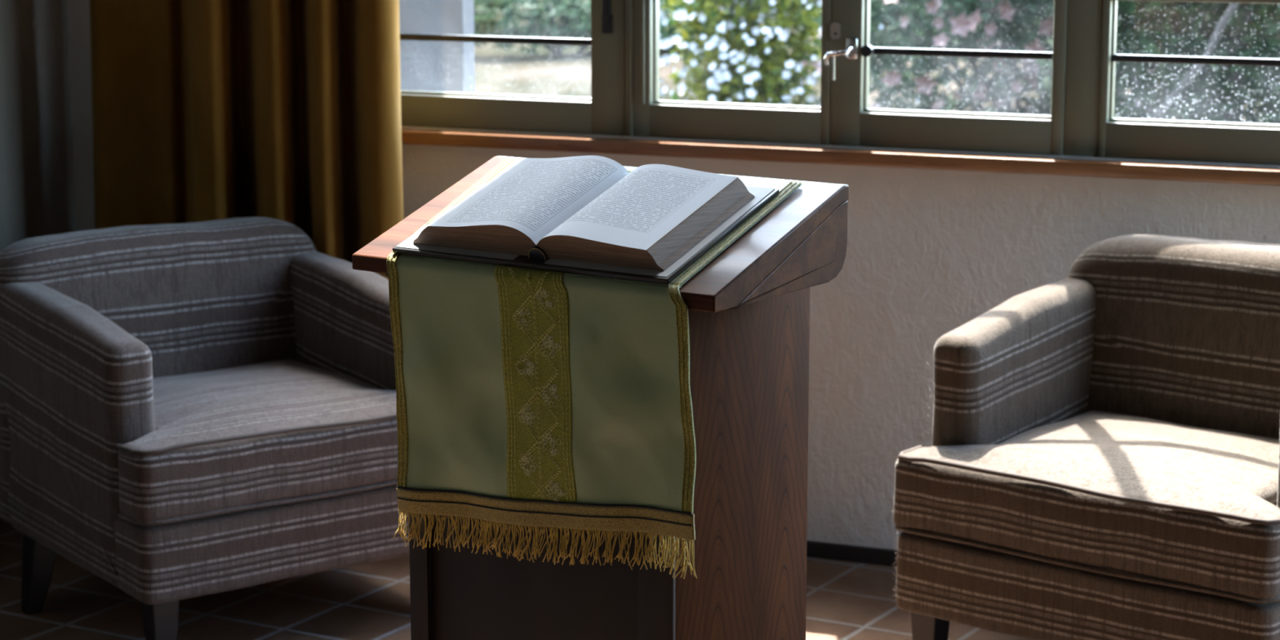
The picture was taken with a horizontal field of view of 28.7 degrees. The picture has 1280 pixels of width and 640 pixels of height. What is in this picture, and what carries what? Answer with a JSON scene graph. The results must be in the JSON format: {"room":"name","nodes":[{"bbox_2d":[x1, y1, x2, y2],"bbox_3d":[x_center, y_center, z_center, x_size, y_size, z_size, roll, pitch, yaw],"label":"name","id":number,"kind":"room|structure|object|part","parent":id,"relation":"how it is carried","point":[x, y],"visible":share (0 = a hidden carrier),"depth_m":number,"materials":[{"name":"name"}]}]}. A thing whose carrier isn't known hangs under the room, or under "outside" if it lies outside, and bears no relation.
{"room":"house of worship","nodes":[
{"label":"house of worship","id":0,"kind":"room"},
{"bbox_2d":[0,0,76,251],"bbox_3d":[-2.743,-2.361,2.905,0.150,6.700,6.900,4,11,22],"label":"curtain","id":1,"kind":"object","parent":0,"point":[37,188],"depth_m":6.12,"materials":[{"name":"fabric"}]},
{"bbox_2d":[400,0,475,93],"bbox_3d":[-3.187,-2.786,7.735,5.875,7.000,0.070,4,11,22],"label":"wall","id":2,"kind":"structure","parent":0,"point":[428,65],"depth_m":6.96,"materials":[{"name":"white paint"}]},
{"bbox_2d":[0,517,1031,639],"bbox_3d":[-0.238,1.196,2.411,5.640,0.120,7.050,4,11,22],"label":"floor","id":3,"kind":"structure","parent":0,"point":[846,600],"depth_m":5.28,"materials":[{"name":"tile"}]},
{"bbox_2d":[0,217,409,639],"bbox_3d":[-0.871,0.221,5.272,0.788,0.769,0.790,-8,13,-37],"label":"armchair","id":4,"kind":"object","parent":3,"relation":"on","point":[188,411],"visible":0.88,"depth_m":5.06,"materials":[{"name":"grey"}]},
{"bbox_3d":[-1.267,0.532,5.266,0.081,0.159,0.060,-8,13,-37],"label":"leg","id":5,"kind":"part","parent":4,"relation":"part of","materials":[{"name":"black wood"}]},
{"bbox_3d":[-1.152,0.215,5.079,0.110,0.545,0.594,-8,13,-37],"label":"arm","id":6,"kind":"part","parent":4,"relation":"part of"},
{"bbox_3d":[-1.048,0.095,5.486,0.783,0.597,0.203,-8,13,-37],"label":"backrest","id":7,"kind":"part","parent":4,"relation":"part of","materials":[{"name":"fabric"}]},
{"bbox_3d":[-0.935,0.604,4.872,0.060,0.159,0.060,-8,13,-37],"label":"leg","id":8,"kind":"part","parent":4,"relation":"part of","materials":[{"name":"black wood"}]},
{"bbox_2d":[116,358,398,521],"bbox_3d":[-0.819,0.226,5.202,0.785,0.188,0.614,-8,13,-37],"label":"seat cushion","id":9,"kind":"object","parent":4,"relation":"on","point":[222,439],"depth_m":4.97,"materials":[{"name":"fabric"}]},
{"bbox_3d":[-0.615,0.143,5.483,0.110,0.546,0.594,-8,13,-37],"label":"arm","id":10,"kind":"part","parent":4,"relation":"part of"},
{"bbox_2d":[351,155,848,639],"bbox_3d":[-0.040,0.386,3.309,0.560,1.151,0.363,7,13,34],"label":"lectern","id":11,"kind":"object","parent":3,"relation":"on","point":[748,307],"visible":0.44,"depth_m":3.16,"materials":[{"name":"brown wood"}]},
{"bbox_3d":[-0.122,0.441,3.204,0.382,0.980,0.012,7,13,34],"label":"panel","id":12,"kind":"part","parent":11,"relation":"part of","materials":[{"name":"brown wood"}]},
{"bbox_2d":[386,157,802,578],"bbox_3d":[-0.058,0.059,3.209,0.511,0.475,0.307,7,13,34],"label":"altar cloth","id":13,"kind":"object","parent":11,"relation":"on","point":[525,397],"visible":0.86,"depth_m":3.09,"materials":[{"name":"green fabric"}]},
{"bbox_3d":[-0.254,-0.004,3.337,0.015,0.398,0.300,5,12,26],"label":"braid cord","id":14,"kind":"part","parent":13,"relation":"part of","materials":[{"name":"fabric"}]},
{"bbox_3d":[-0.249,-0.003,3.332,0.015,0.398,0.301,5,12,26],"label":"braid cord","id":15,"kind":"part","parent":13,"relation":"part of","materials":[{"name":"fabric"}]},
{"bbox_3d":[-0.244,-0.003,3.328,0.015,0.398,0.302,5,12,26],"label":"braid cord","id":16,"kind":"part","parent":13,"relation":"part of","materials":[{"name":"fabric"}]},
{"bbox_3d":[-0.124,0.223,3.111,0.457,0.036,0.019,7,13,34],"label":"dark cord","id":17,"kind":"part","parent":13,"relation":"part of","materials":[{"name":"fabric"}]},
{"bbox_3d":[-0.123,0.237,3.115,0.457,0.035,0.020,7,13,34],"label":"dark cord","id":18,"kind":"part","parent":13,"relation":"part of","materials":[{"name":"fabric"}]},
{"bbox_2d":[392,155,779,284],"bbox_3d":[-0.071,-0.140,3.170,0.426,0.117,0.251,7,13,34],"label":"open book","id":19,"kind":"object","parent":13,"relation":"on","point":[588,215],"visible":1,"depth_m":3.11,"materials":[{"name":"white paper"},{"name":"black leather"}]},
{"bbox_3d":[0.110,0.026,3.086,0.028,0.366,0.296,6,12,28],"label":"braid cord","id":20,"kind":"part","parent":13,"relation":"part of","materials":[{"name":"fabric"}]},
{"bbox_3d":[0.115,0.026,3.082,0.028,0.365,0.297,6,12,28],"label":"braid cord","id":21,"kind":"part","parent":13,"relation":"part of","materials":[{"name":"fabric"}]},
{"bbox_3d":[0.121,0.027,3.078,0.028,0.365,0.297,6,12,28],"label":"braid cord","id":22,"kind":"part","parent":13,"relation":"part of","materials":[{"name":"fabric"}]},
{"bbox_3d":[0.125,0.438,3.209,0.018,0.984,0.313,7,13,34],"label":"panel","id":23,"kind":"part","parent":11,"relation":"part of","materials":[{"name":"brown wood"}]},
{"bbox_2d":[889,233,1279,639],"bbox_3d":[1.008,0.294,4.757,0.796,0.811,0.758,9,13,39],"label":"armchair","id":24,"kind":"object","parent":3,"relation":"on","point":[1102,462],"visible":1,"depth_m":4.69,"materials":[{"name":"brown"}]},
{"bbox_3d":[0.556,0.619,4.790,0.060,0.159,0.060,9,13,39],"label":"leg","id":25,"kind":"part","parent":24,"relation":"part of","materials":[{"name":"black wood"}]},
{"bbox_3d":[0.761,0.222,4.979,0.112,0.570,0.556,9,13,39],"label":"arm","id":26,"kind":"part","parent":24,"relation":"part of"},
{"bbox_2d":[893,408,1279,599],"bbox_3d":[0.951,0.320,4.693,0.788,0.188,0.571,9,13,39],"label":"seat cushion","id":27,"kind":"object","parent":24,"relation":"on","point":[1157,504],"depth_m":4.54,"materials":[{"name":"fabric"}]},
{"bbox_3d":[1.185,0.172,4.949,0.785,0.639,0.205,9,13,39],"label":"backrest","id":28,"kind":"part","parent":24,"relation":"part of","materials":[{"name":"fabric"}]},
{"bbox_3d":[1.296,0.302,4.541,0.073,0.569,0.553,9,13,39],"label":"arm","id":29,"kind":"part","parent":24,"relation":"part of"},
{"bbox_2d":[66,0,1279,550],"bbox_3d":[1.079,-2.727,4.908,5.340,6.700,0.200,4,11,22],"label":"wall","id":30,"kind":"structure","parent":0,"point":[930,251],"depth_m":5.50,"materials":[{"name":"white paint"}]},
{"bbox_2d":[402,0,625,135],"bbox_3d":[-0.540,-0.637,5.879,1.104,0.362,0.068,4,11,22],"label":"window","id":31,"kind":"structure","parent":30,"relation":"in","point":[603,113],"depth_m":5.75,"materials":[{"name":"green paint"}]},
{"bbox_2d":[625,0,831,145],"bbox_3d":[0.199,-0.583,5.584,0.490,0.362,0.054,4,11,22],"label":"window","id":32,"kind":"structure","parent":30,"relation":"in","point":[647,116],"depth_m":5.62,"materials":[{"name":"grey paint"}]},
{"bbox_2d":[404,128,1279,186],"bbox_3d":[0.892,-0.324,5.286,4.340,0.032,0.055,4,11,22],"label":"windowsill","id":33,"kind":"structure","parent":30,"relation":"attached to","point":[1238,175],"depth_m":5.43,"materials":[{"name":"brown wood"}]},
{"bbox_2d":[806,540,897,566],"bbox_3d":[1.038,0.568,5.410,5.340,0.036,0.014,4,11,22],"label":"baseboard","id":34,"kind":"structure","parent":30,"relation":"attached to","point":[819,549],"depth_m":5.63,"materials":[{"name":"black wood"}]},
{"bbox_2d":[823,0,1067,155],"bbox_3d":[0.656,-0.545,5.375,0.521,0.362,0.094,4,11,22],"label":"window","id":35,"kind":"structure","parent":30,"relation":"in","point":[852,123],"depth_m":5.42,"materials":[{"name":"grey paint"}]},
{"bbox_3d":[0.426,-0.631,5.455,0.022,0.036,0.005,4,11,22],"label":"keyhole plate","id":36,"kind":"part","parent":35,"relation":"part of","materials":[{"name":"silver metal"}]},
{"bbox_3d":[0.436,-0.567,5.439,0.063,0.090,0.050,4,11,22],"label":"handle","id":37,"kind":"part","parent":35,"relation":"part of","materials":[{"name":"silver metal"}]},
{"bbox_2d":[1063,0,1102,156],"bbox_3d":[0.941,-0.528,5.286,0.074,0.362,0.042,4,11,22],"label":"window mullion","id":38,"kind":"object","parent":30,"relation":"attached to","point":[1084,25],"depth_m":5.27,"materials":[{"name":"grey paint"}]},
{"bbox_2d":[1097,0,1279,164],"bbox_3d":[1.395,-0.494,5.097,0.911,0.362,0.046,4,11,22],"label":"window","id":39,"kind":"structure","parent":30,"relation":"in","point":[1120,138],"depth_m":5.21,"materials":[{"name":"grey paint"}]},
{"bbox_3d":[-0.818,-2.116,5.623,1.260,0.060,0.164,4,11,22],"label":"curtain rod","id":40,"kind":"object","parent":30,"relation":"attached to","visible":0},
{"bbox_2d":[87,0,406,279],"bbox_3d":[-0.949,-0.808,5.809,0.940,2.560,0.238,4,11,22],"label":"curtain","id":41,"kind":"object","parent":40,"relation":"hanging from","point":[291,112],"visible":0.45,"depth_m":5.83,"materials":[{"name":"yellow fabric"}]},
{"label":"outside","id":42,"kind":"structure","parent":0,"visible":0},
{"bbox_2d":[474,0,1279,121],"bbox_3d":[1.495,-4.229,26.650,34.000,2.583,40.000,4,11,22],"label":"ground","id":43,"kind":"structure","parent":42,"point":[512,71],"depth_m":18.66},
{"bbox_2d":[474,0,728,57],"bbox_3d":[-0.452,-2.320,19.928,2.848,0.753,0.984,2,11,13],"label":"shrub","id":44,"kind":"object","parent":43,"relation":"on","point":[575,19],"visible":0.48,"depth_m":19.75,"materials":[{"name":"green plant"}]},
{"bbox_2d":[658,0,822,106],"bbox_3d":[0.530,-1.618,12.562,1.056,2.381,1.205,4,11,22],"label":"flowering shrub","id":45,"kind":"object","parent":43,"relation":"on","point":[754,71],"visible":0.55,"depth_m":12.31,"materials":[{"name":"green plant"}]},
{"bbox_2d":[788,0,1019,105],"bbox_3d":[1.698,-2.209,15.831,2.069,2.146,1.148,4,11,22],"label":"shrub","id":46,"kind":"object","parent":43,"relation":"on","point":[877,24],"visible":0.05,"depth_m":15.85,"materials":[{"name":"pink plant"}]},
{"bbox_2d":[900,0,1044,29],"bbox_3d":[2.878,-3.520,20.968,3.027,2.570,1.949,4,11,22],"label":"evergreen tree","id":47,"kind":"object","parent":43,"relation":"on","point":[906,1],"visible":0.02,"depth_m":20.70,"materials":[{"name":"green plant"}]},
{"bbox_2d":[800,0,1208,119],"bbox_3d":[2.049,-1.792,13.713,2.520,2.225,1.332,4,11,22],"label":"hedge","id":48,"kind":"object","parent":43,"relation":"on","point":[1032,36],"visible":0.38,"depth_m":13.59,"materials":[{"name":"green plant"}]},
{"bbox_2d":[1035,0,1279,124],"bbox_3d":[2.883,-1.671,12.334,1.999,2.540,1.251,4,11,22],"label":"shrub","id":49,"kind":"object","parent":43,"relation":"on","point":[1193,33],"visible":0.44,"depth_m":12.13,"materials":[{"name":"green plant"}]},
{"bbox_2d":[1149,2,1239,119],"bbox_3d":[2.687,-1.448,11.808,0.784,2.405,0.141,4,11,22],"label":"bare sapling","id":50,"kind":"object","parent":43,"relation":"on","point":[1215,37],"visible":0.52,"depth_m":11.82,"materials":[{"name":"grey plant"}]},
{"bbox_2d":[1169,3,1279,69],"bbox_3d":[4.535,-3.017,18.116,3.041,2.727,1.833,4,11,22],"label":"evergreen tree","id":51,"kind":"object","parent":43,"relation":"on","point":[1206,9],"visible":0.02,"depth_m":18.11,"materials":[{"name":"green plant"}]}
]}

